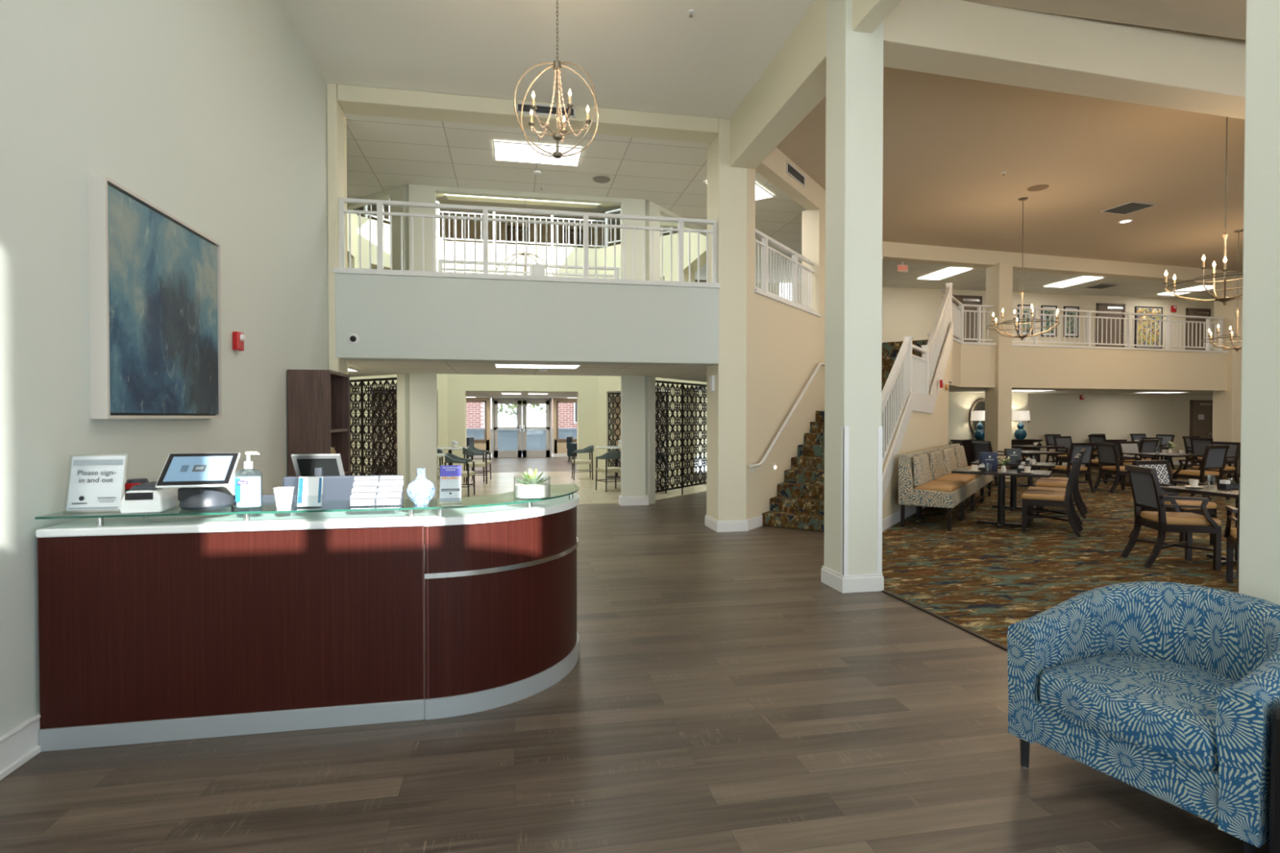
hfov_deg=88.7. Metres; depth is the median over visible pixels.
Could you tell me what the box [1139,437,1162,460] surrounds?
dining chair
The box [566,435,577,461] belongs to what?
lounge chair
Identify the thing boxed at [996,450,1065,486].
dining table
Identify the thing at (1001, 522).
dining table
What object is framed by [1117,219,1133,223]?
recessed light
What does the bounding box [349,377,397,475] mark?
lattice screen
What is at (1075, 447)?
dining chair
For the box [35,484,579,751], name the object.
reception desk
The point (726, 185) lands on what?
columns
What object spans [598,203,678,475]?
wall
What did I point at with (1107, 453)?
dining chair
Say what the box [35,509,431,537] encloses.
countertop
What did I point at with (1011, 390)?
diffuser
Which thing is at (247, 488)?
hand sanitizer bottle
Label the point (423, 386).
wall
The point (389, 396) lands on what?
lattice screen
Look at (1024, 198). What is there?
chandelier
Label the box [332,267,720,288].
trim
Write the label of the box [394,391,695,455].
wall
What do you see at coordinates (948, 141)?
ceiling
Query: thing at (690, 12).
sprinkler head
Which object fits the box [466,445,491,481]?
chair
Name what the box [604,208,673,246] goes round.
railing
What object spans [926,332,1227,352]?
trim
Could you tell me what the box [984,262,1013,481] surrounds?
column
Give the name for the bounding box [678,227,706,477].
wall
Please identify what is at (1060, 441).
dining chair
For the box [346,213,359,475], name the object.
wall
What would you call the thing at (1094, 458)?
dining chair
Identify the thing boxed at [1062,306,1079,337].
framed picture
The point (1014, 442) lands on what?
console table
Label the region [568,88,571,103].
candle
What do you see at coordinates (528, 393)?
ceiling light panel
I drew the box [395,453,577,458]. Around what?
baseboard
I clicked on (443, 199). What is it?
ceiling
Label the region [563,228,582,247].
door
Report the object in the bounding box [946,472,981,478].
seat cushion
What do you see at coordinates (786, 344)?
wall
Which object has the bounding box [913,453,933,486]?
cushion
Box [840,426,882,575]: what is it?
trim
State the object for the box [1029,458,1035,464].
coffee cup
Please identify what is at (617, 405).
lattice screen
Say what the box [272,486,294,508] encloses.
cup
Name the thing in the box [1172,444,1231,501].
dining chair
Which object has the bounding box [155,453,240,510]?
tablet computer
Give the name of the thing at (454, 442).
flower bowl
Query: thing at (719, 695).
floor
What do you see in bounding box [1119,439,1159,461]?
dining chair
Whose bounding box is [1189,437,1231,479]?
dining chair
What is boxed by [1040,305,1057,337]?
framed picture
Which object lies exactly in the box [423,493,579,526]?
countertop
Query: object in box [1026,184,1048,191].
ceiling speaker
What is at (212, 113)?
wall
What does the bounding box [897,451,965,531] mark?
seat
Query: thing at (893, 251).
beam
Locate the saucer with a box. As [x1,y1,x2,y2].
[1184,485,1204,488]
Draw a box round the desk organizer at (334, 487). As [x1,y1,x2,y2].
[283,475,403,502]
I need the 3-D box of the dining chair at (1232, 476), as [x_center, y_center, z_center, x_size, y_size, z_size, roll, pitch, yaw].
[14.814,0.878,16.117,0.900,0.740,0.900,0,1,-11]
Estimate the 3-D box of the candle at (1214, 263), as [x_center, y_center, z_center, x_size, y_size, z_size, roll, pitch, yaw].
[7.184,-1.992,8.187,0.033,0.159,0.034,0,1,-11]
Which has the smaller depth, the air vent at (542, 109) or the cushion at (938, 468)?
the air vent at (542, 109)
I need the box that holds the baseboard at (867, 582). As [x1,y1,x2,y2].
[821,565,884,593]
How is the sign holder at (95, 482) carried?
on the reception desk at (175, 624)
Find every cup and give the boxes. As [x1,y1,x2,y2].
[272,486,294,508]
[971,465,979,471]
[1023,466,1031,471]
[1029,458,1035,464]
[1178,449,1184,453]
[1188,479,1199,486]
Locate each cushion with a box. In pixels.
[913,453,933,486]
[914,480,963,492]
[929,450,946,479]
[932,475,974,484]
[943,447,957,473]
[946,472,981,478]
[955,445,967,468]
[1039,654,1238,770]
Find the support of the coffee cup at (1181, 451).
on the dining table at (1166, 456)
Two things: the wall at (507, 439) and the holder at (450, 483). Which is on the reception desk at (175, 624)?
the holder at (450, 483)
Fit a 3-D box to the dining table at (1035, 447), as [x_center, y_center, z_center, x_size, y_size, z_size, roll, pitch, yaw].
[10.190,0.868,16.854,0.900,0.740,0.900,0,1,-11]
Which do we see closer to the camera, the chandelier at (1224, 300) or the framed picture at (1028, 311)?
the chandelier at (1224, 300)
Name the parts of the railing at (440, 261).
post, rail, rail, post, post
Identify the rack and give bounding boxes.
[349,475,403,506]
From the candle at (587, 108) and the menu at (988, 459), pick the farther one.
the menu at (988, 459)
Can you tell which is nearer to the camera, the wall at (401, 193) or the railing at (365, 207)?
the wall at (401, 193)
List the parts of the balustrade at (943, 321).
rail, rail, rail, newel post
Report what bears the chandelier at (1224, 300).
hanging from the ceiling at (948, 141)
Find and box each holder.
[64,455,125,513]
[294,476,323,507]
[439,465,462,504]
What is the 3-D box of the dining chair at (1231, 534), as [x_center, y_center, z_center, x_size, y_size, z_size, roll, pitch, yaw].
[5.337,0.925,5.509,0.569,0.996,0.655,1,1,34]
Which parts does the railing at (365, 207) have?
post, rail, post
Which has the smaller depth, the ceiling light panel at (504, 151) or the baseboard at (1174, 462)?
the ceiling light panel at (504, 151)
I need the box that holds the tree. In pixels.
[497,400,546,426]
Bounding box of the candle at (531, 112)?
[529,109,533,121]
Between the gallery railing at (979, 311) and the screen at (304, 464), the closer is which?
the screen at (304, 464)
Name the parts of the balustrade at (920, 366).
rail, rail, newel post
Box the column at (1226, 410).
[1212,278,1242,474]
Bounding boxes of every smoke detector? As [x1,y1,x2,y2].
[533,169,541,174]
[538,368,546,371]
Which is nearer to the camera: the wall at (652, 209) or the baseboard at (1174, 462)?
the wall at (652, 209)
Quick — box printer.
[120,481,178,513]
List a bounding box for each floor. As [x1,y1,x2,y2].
[0,456,1269,852]
[694,280,706,282]
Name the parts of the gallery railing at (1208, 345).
post, post, rail, rail, rail, post, post, post, post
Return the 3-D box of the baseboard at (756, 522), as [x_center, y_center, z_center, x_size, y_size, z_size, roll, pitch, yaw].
[1.543,1.297,8.813,0.018,0.150,0.500,1,1,34]
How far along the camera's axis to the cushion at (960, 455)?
12.01 m
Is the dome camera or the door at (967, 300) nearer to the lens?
the dome camera
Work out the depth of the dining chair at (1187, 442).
17.21 m
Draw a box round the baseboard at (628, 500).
[618,495,648,506]
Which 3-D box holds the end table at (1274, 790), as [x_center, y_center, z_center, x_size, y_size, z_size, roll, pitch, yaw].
[2.326,1.172,1.945,0.576,0.600,0.512,0,1,-26]
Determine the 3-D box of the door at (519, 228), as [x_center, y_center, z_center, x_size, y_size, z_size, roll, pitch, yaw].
[-3.906,-5.679,20.925,0.700,1.450,0.070,0,1,-11]
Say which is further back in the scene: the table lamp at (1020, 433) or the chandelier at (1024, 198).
the table lamp at (1020, 433)
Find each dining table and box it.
[951,467,1052,527]
[970,460,1056,511]
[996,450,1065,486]
[1011,444,1065,470]
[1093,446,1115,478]
[1128,452,1203,492]
[1160,484,1239,564]
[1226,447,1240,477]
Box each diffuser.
[755,184,772,199]
[1011,390,1050,391]
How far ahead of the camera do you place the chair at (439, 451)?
14.17 m
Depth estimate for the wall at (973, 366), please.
15.95 m
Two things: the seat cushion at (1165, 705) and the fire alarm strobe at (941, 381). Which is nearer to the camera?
the seat cushion at (1165, 705)
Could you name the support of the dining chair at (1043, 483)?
on the floor at (719, 695)
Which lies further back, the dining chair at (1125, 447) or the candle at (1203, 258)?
the dining chair at (1125, 447)
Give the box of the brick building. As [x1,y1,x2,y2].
[466,398,577,428]
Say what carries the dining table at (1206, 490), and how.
on the floor at (719, 695)
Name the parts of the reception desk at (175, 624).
panel, kick plate, glass, curved panel, curved panel, curved kick plate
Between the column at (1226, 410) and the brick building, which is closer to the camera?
the column at (1226, 410)
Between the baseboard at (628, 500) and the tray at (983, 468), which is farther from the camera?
the baseboard at (628, 500)
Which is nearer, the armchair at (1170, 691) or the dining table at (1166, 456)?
the armchair at (1170, 691)
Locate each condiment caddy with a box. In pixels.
[977,462,986,471]
[1017,463,1024,472]
[1025,457,1031,463]
[1217,478,1239,488]
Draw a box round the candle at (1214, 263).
[1212,261,1215,273]
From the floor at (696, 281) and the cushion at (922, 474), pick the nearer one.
the cushion at (922, 474)
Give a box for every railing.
[338,197,716,282]
[363,198,439,238]
[438,259,619,279]
[439,211,604,247]
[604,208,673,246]
[755,228,815,311]
[941,288,962,342]
[962,303,993,342]
[1012,306,1223,351]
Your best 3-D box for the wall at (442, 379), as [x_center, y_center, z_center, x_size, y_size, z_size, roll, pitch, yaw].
[-5.955,-2.587,16.302,0.350,7.700,2.617,1,1,33]
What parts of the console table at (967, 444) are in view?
door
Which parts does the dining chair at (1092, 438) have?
rail, panel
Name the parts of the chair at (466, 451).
leg, leg, backrest, seat, leg, leg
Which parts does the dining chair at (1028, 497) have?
leg, leg, seat, seat rail, post, leg, leg, rail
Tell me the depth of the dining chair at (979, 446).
13.93 m
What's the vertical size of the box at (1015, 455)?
0.240 m
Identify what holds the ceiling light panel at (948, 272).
attached to the ceiling at (384, 153)
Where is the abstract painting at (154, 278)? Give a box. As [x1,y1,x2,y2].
[87,174,222,418]
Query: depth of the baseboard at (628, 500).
11.10 m
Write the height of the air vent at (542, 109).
0.130 m
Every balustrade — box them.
[881,336,913,466]
[911,344,929,394]
[926,282,952,390]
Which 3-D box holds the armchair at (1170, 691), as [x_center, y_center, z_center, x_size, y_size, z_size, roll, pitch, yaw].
[2.127,1.076,2.619,0.833,0.773,0.856,0,1,-26]
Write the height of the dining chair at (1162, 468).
0.966 m
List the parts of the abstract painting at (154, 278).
frame, frame rail, frame rail, frame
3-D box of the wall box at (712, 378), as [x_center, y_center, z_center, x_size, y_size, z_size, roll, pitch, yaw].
[0.956,-0.571,8.682,0.044,0.210,0.140,0,1,-11]
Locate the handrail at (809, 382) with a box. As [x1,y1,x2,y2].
[748,362,824,472]
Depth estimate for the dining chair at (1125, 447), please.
14.42 m
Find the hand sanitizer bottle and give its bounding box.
[234,451,262,509]
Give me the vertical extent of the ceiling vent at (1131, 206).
0.012 m
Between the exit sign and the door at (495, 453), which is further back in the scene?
the door at (495, 453)
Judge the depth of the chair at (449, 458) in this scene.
12.13 m
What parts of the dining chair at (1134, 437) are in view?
rail, panel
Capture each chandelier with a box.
[497,199,553,275]
[513,0,599,158]
[986,196,1060,340]
[1163,116,1242,305]
[1201,229,1243,351]
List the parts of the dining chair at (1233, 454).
seat, seat rail, panel, rail, arm, leg, post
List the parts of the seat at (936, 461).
leg, leg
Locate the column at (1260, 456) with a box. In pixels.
[1238,0,1279,605]
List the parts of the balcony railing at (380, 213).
post, post, post, rail, rail, post, post, post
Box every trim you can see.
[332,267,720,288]
[754,288,821,316]
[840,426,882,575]
[881,590,1007,651]
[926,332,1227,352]
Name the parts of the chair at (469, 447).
backrest, seat, leg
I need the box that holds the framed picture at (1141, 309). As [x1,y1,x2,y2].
[1134,306,1162,348]
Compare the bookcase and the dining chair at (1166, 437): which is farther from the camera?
the dining chair at (1166, 437)
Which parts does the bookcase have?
shelf, panel, panel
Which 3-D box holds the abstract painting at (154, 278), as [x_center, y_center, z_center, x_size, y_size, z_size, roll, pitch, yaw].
[-2.878,-0.665,3.972,0.080,1.235,1.330,0,1,-11]
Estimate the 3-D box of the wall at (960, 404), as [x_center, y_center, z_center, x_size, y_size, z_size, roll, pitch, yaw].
[8.793,0.128,18.803,5.200,2.200,0.220,0,1,-11]
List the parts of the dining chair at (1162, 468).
rail, panel, arm, post, seat rail, leg, arm, seat, leg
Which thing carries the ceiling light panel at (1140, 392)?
attached to the ceiling at (699, 373)
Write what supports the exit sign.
hanging from the ceiling at (384, 153)
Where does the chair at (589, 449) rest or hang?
on the floor at (719, 695)
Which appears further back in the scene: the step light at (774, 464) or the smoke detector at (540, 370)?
the smoke detector at (540, 370)
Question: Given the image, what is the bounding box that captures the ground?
[490,453,706,462]
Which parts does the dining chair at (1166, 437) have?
panel, rail, leg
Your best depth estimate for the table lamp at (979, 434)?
18.43 m
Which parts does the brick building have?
pane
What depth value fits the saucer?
6.81 m
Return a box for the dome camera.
[347,333,359,344]
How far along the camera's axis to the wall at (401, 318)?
8.01 m
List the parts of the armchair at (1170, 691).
leg, rail, leg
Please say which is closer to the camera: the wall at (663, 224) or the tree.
the wall at (663, 224)
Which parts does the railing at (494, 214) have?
post, rail, rail, post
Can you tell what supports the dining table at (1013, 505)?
on the floor at (719, 695)
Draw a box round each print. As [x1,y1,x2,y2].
[1022,309,1029,332]
[1044,310,1053,333]
[1066,311,1075,333]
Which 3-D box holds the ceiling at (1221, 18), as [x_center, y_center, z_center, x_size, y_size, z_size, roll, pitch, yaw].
[12.902,-3.829,4.068,21.100,0.180,7.200,0,1,-11]
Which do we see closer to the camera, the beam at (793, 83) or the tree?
the beam at (793, 83)
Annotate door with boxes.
[491,398,551,457]
[506,225,528,244]
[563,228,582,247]
[951,294,982,342]
[1095,302,1125,346]
[1185,307,1210,350]
[1189,400,1213,464]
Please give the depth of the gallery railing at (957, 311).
14.67 m
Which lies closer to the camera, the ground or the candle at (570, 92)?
the candle at (570, 92)
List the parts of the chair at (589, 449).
leg, leg, seat, backrest, leg, leg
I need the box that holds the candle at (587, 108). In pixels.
[586,106,589,119]
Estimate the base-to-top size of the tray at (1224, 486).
0.050 m
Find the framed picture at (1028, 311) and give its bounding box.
[1017,304,1032,335]
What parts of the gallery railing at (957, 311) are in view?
rail, rail, post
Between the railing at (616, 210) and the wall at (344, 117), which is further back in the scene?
the railing at (616, 210)
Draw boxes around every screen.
[291,453,345,476]
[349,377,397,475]
[371,389,397,475]
[608,391,666,473]
[655,380,706,494]
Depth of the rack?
3.29 m
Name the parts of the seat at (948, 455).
leg, leg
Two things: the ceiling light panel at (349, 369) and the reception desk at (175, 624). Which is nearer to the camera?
the reception desk at (175, 624)
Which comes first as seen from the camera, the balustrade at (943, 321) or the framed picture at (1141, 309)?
the balustrade at (943, 321)
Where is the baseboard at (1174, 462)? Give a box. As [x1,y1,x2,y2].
[1057,461,1199,466]
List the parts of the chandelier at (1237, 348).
arm, arm, stem, chain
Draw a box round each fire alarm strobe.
[232,331,245,351]
[939,379,944,387]
[1080,395,1084,399]
[1170,305,1176,312]
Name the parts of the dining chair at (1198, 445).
post, rail, panel, leg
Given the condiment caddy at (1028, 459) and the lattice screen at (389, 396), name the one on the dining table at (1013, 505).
the condiment caddy at (1028, 459)
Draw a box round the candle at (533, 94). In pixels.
[531,90,534,105]
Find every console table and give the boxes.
[951,439,984,466]
[1011,439,1042,469]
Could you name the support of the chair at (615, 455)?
on the floor at (719, 695)
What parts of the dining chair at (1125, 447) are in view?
post, rail, seat, panel, post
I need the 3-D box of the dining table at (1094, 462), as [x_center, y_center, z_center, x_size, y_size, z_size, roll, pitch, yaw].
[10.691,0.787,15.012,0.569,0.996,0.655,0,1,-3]
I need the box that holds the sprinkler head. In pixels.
[687,9,694,17]
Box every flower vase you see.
[996,456,1010,471]
[1166,441,1176,453]
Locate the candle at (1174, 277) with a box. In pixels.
[1173,275,1176,286]
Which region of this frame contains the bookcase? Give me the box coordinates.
[287,368,350,476]
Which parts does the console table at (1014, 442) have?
door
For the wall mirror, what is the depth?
18.83 m
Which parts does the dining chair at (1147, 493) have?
leg, post, rail, panel, rail, leg, post, arm, seat rail, seat, arm, leg, leg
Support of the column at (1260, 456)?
on the floor at (719, 695)
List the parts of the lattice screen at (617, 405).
lattice panel, lattice panel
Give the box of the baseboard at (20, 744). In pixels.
[0,712,40,780]
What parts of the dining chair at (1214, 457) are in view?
leg, arm, seat, seat rail, post, leg, rail, panel, rail, post, leg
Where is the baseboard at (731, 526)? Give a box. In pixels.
[704,515,748,532]
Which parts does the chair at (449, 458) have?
backrest, seat, leg, leg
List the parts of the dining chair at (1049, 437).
post, panel, rail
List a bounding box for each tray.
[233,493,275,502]
[977,466,986,471]
[1017,467,1024,472]
[1217,483,1239,488]
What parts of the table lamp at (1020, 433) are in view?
lamp shade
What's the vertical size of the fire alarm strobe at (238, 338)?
0.140 m
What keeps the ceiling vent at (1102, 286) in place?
in the ceiling at (384, 153)
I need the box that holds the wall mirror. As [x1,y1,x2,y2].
[968,398,985,439]
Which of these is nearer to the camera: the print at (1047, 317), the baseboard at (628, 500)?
the baseboard at (628, 500)
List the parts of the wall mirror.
glass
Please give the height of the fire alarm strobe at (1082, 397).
0.140 m
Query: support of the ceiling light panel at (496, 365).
attached to the ceiling at (699, 373)
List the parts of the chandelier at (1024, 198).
arm, arm, chain, stem, arm, arm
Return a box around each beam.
[729,0,826,168]
[852,0,902,33]
[882,241,1242,284]
[883,0,1245,119]
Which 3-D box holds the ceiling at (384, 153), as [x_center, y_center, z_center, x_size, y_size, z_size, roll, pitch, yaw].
[5.186,-3.998,17.910,31.000,0.105,16.689,0,1,-11]
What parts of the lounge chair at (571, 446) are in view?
backrest, seat, arm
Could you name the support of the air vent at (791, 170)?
in the wall at (786, 344)
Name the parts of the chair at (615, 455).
leg, leg, backrest, seat, leg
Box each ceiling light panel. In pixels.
[347,367,359,371]
[493,140,582,166]
[493,363,581,368]
[501,392,521,394]
[528,392,548,394]
[703,181,774,200]
[916,267,973,279]
[1011,389,1054,391]
[1042,276,1104,288]
[1138,391,1190,393]
[1157,285,1213,295]
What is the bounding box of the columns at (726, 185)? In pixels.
[326,83,746,520]
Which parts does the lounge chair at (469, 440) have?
backrest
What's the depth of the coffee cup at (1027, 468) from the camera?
8.60 m
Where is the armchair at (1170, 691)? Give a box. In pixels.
[1007,581,1279,852]
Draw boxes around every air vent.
[515,102,575,118]
[786,160,804,186]
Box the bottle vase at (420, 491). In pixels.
[406,468,435,505]
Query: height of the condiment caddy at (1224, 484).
0.102 m
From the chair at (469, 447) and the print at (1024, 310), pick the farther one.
the print at (1024, 310)
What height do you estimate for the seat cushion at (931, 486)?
0.070 m
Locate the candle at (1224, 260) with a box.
[1222,256,1226,269]
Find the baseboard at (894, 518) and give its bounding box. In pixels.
[882,505,924,531]
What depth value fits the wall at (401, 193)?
10.49 m
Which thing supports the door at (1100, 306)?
in the wall at (906, 311)
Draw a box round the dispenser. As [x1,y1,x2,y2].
[124,478,149,493]
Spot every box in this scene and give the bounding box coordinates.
[709,375,715,391]
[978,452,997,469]
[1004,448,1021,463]
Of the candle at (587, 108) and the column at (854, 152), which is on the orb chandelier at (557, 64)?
the candle at (587, 108)
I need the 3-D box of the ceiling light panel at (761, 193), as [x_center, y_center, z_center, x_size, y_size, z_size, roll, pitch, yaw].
[1.618,-3.817,10.545,0.660,0.012,1.240,1,1,34]
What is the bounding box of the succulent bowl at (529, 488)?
[513,467,550,497]
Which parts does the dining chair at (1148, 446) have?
seat, post, panel, rail, post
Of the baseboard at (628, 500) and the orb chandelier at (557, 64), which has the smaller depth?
the orb chandelier at (557, 64)
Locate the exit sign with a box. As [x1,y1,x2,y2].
[897,262,907,272]
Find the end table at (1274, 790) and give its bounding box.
[1268,706,1279,852]
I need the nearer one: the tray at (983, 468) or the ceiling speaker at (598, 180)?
the tray at (983, 468)
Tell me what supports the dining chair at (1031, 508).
on the floor at (719, 695)
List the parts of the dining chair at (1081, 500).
seat, post, leg, leg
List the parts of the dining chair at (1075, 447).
arm, seat rail, seat, post, panel, rail, post, leg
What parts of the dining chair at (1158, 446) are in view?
rail, post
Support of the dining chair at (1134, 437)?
on the floor at (719, 695)
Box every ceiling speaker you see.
[593,176,609,182]
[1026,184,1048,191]
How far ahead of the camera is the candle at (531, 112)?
5.46 m
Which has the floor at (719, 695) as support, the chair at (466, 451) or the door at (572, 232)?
the chair at (466, 451)
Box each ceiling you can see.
[280,0,1244,271]
[343,112,1213,299]
[347,360,1213,398]
[352,195,677,231]
[962,0,1246,39]
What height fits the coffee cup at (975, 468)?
0.072 m
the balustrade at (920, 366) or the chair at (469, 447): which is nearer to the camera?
the balustrade at (920, 366)
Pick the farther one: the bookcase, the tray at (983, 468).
the tray at (983, 468)
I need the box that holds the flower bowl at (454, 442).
[451,440,457,447]
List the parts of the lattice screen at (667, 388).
lattice panel, lattice panel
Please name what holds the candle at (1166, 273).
on the chandelier at (1224, 300)
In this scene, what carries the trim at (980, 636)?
on the floor at (719, 695)
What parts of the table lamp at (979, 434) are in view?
lamp shade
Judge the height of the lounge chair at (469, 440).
0.840 m
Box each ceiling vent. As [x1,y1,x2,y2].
[1084,283,1120,288]
[1100,201,1157,214]
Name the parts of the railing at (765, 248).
post, rail, rail, rail, post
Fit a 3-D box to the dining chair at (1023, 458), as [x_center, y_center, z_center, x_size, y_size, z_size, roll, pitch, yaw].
[9.323,0.765,16.583,0.655,0.996,0.569,0,1,-11]
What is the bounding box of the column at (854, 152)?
[823,0,883,575]
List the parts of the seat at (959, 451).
leg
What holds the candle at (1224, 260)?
on the chandelier at (1224, 300)
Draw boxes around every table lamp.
[970,410,985,439]
[1011,410,1030,439]
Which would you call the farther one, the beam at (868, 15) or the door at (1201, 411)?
the door at (1201, 411)
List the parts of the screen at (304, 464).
panel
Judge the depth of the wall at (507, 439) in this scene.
27.17 m
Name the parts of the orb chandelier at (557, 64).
arm, arm, chain, stem, arm, arm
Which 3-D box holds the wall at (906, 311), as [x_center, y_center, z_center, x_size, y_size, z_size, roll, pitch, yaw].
[12.386,-1.466,19.689,16.600,5.360,0.200,0,1,-11]
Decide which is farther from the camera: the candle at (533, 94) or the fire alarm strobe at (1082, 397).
the fire alarm strobe at (1082, 397)
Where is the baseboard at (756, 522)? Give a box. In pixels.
[746,515,762,530]
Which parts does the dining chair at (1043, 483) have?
seat, post, leg, leg, rail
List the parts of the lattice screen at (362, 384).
lattice panel, lattice panel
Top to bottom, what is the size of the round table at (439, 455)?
0.760 m
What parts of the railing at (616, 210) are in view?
post, rail, rail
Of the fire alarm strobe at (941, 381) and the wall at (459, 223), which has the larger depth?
the wall at (459, 223)
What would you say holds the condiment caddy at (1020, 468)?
on the dining table at (1001, 522)
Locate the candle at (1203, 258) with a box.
[1201,254,1205,267]
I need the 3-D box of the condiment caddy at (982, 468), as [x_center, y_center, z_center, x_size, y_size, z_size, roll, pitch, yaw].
[4.715,0.558,9.011,0.090,0.102,0.170,1,1,34]
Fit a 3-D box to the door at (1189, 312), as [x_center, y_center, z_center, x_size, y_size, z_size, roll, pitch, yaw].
[17.517,-2.778,20.524,0.900,1.840,0.070,0,1,-11]
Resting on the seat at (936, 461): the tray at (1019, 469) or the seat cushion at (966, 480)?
the seat cushion at (966, 480)
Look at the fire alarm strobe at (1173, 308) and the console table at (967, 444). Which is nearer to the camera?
the console table at (967, 444)
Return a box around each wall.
[0,0,328,737]
[335,273,719,365]
[343,116,347,374]
[346,184,409,498]
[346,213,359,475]
[357,193,447,475]
[357,214,677,248]
[369,214,777,469]
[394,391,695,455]
[408,184,645,498]
[446,194,598,471]
[466,428,577,453]
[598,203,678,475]
[644,200,706,504]
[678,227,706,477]
[746,146,884,519]
[797,283,1213,462]
[882,337,952,519]
[928,334,1226,391]
[948,392,1027,444]
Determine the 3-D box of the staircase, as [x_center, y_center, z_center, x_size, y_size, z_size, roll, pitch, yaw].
[3.946,-0.360,11.014,1.503,3.400,6.120,1,1,34]
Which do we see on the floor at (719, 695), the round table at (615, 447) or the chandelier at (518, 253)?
the round table at (615, 447)
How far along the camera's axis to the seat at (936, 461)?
10.01 m
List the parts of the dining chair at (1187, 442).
leg, post, panel, rail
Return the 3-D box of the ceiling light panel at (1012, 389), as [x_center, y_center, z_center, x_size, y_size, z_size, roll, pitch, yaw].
[10.133,-0.942,17.122,1.240,0.012,0.640,0,1,-11]
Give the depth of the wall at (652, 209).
11.26 m
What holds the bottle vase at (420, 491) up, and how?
on the reception desk at (175, 624)
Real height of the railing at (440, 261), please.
0.920 m
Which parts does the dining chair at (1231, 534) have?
leg, seat rail, arm, seat, leg, post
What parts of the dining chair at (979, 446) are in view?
post, rail, panel, post, leg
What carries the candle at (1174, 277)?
on the chandelier at (1224, 300)
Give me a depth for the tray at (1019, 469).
8.77 m
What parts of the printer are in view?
lid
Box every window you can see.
[466,400,486,441]
[556,400,577,440]
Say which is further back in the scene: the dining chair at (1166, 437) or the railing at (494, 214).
the dining chair at (1166, 437)
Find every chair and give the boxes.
[436,448,443,478]
[444,453,475,497]
[462,447,487,484]
[466,436,474,459]
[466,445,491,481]
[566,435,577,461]
[571,444,593,479]
[595,450,620,492]
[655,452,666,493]
[972,440,1010,488]
[1011,448,1026,462]
[1021,455,1081,537]
[1026,453,1083,529]
[1035,449,1086,518]
[1039,448,1088,512]
[1044,434,1066,465]
[1048,442,1096,493]
[1052,435,1072,473]
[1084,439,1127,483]
[1088,435,1106,459]
[1090,433,1106,466]
[1093,441,1138,493]
[1116,440,1157,484]
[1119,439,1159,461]
[1120,464,1221,570]
[1128,460,1217,545]
[1129,433,1163,460]
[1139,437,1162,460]
[1155,434,1175,469]
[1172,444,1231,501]
[1182,435,1200,470]
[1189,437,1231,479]
[1191,441,1240,484]
[1223,478,1239,586]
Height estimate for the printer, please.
0.130 m
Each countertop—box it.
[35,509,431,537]
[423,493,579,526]
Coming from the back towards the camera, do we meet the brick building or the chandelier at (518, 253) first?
the brick building
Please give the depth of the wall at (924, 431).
10.83 m
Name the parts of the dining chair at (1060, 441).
post, rail, seat rail, panel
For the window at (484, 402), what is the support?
in the wall at (558, 446)
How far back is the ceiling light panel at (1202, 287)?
18.89 m
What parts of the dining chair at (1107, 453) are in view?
leg, post, rail, panel, rail, seat rail, seat, leg, post, leg, arm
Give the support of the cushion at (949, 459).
on the seat at (948, 455)
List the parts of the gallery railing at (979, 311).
post, rail, rail, post, rail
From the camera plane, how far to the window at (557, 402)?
24.54 m
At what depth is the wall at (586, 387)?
17.71 m
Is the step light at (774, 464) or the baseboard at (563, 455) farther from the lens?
the baseboard at (563, 455)
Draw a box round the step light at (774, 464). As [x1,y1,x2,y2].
[773,463,776,471]
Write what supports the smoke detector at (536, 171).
attached to the ceiling at (384, 153)
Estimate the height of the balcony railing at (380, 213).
0.925 m
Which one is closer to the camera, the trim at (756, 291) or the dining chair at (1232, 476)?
the trim at (756, 291)
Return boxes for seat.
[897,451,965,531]
[917,448,976,519]
[933,445,985,510]
[945,443,992,502]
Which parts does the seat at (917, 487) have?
leg, leg, leg, leg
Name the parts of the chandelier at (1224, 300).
arm, arm, arm, arm, stem, arm, chain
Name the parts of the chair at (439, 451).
backrest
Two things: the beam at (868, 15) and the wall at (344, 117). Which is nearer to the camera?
the beam at (868, 15)
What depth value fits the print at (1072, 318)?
19.65 m
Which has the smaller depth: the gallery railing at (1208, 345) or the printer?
the printer
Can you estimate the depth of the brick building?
30.87 m
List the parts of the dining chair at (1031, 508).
leg, leg, seat, post, leg, leg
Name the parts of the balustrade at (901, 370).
rail, rail, rail, newel post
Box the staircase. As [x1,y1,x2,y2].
[762,321,953,531]
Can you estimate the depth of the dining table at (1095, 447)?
15.94 m
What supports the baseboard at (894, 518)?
attached to the wall at (924, 431)
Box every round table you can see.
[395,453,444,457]
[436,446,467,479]
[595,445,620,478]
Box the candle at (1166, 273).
[1164,270,1167,282]
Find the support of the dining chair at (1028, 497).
on the floor at (719, 695)
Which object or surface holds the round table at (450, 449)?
on the floor at (719, 695)
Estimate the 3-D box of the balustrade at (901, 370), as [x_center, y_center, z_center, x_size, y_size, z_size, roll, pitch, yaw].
[3.482,-0.052,9.142,0.121,2.640,2.470,1,1,34]

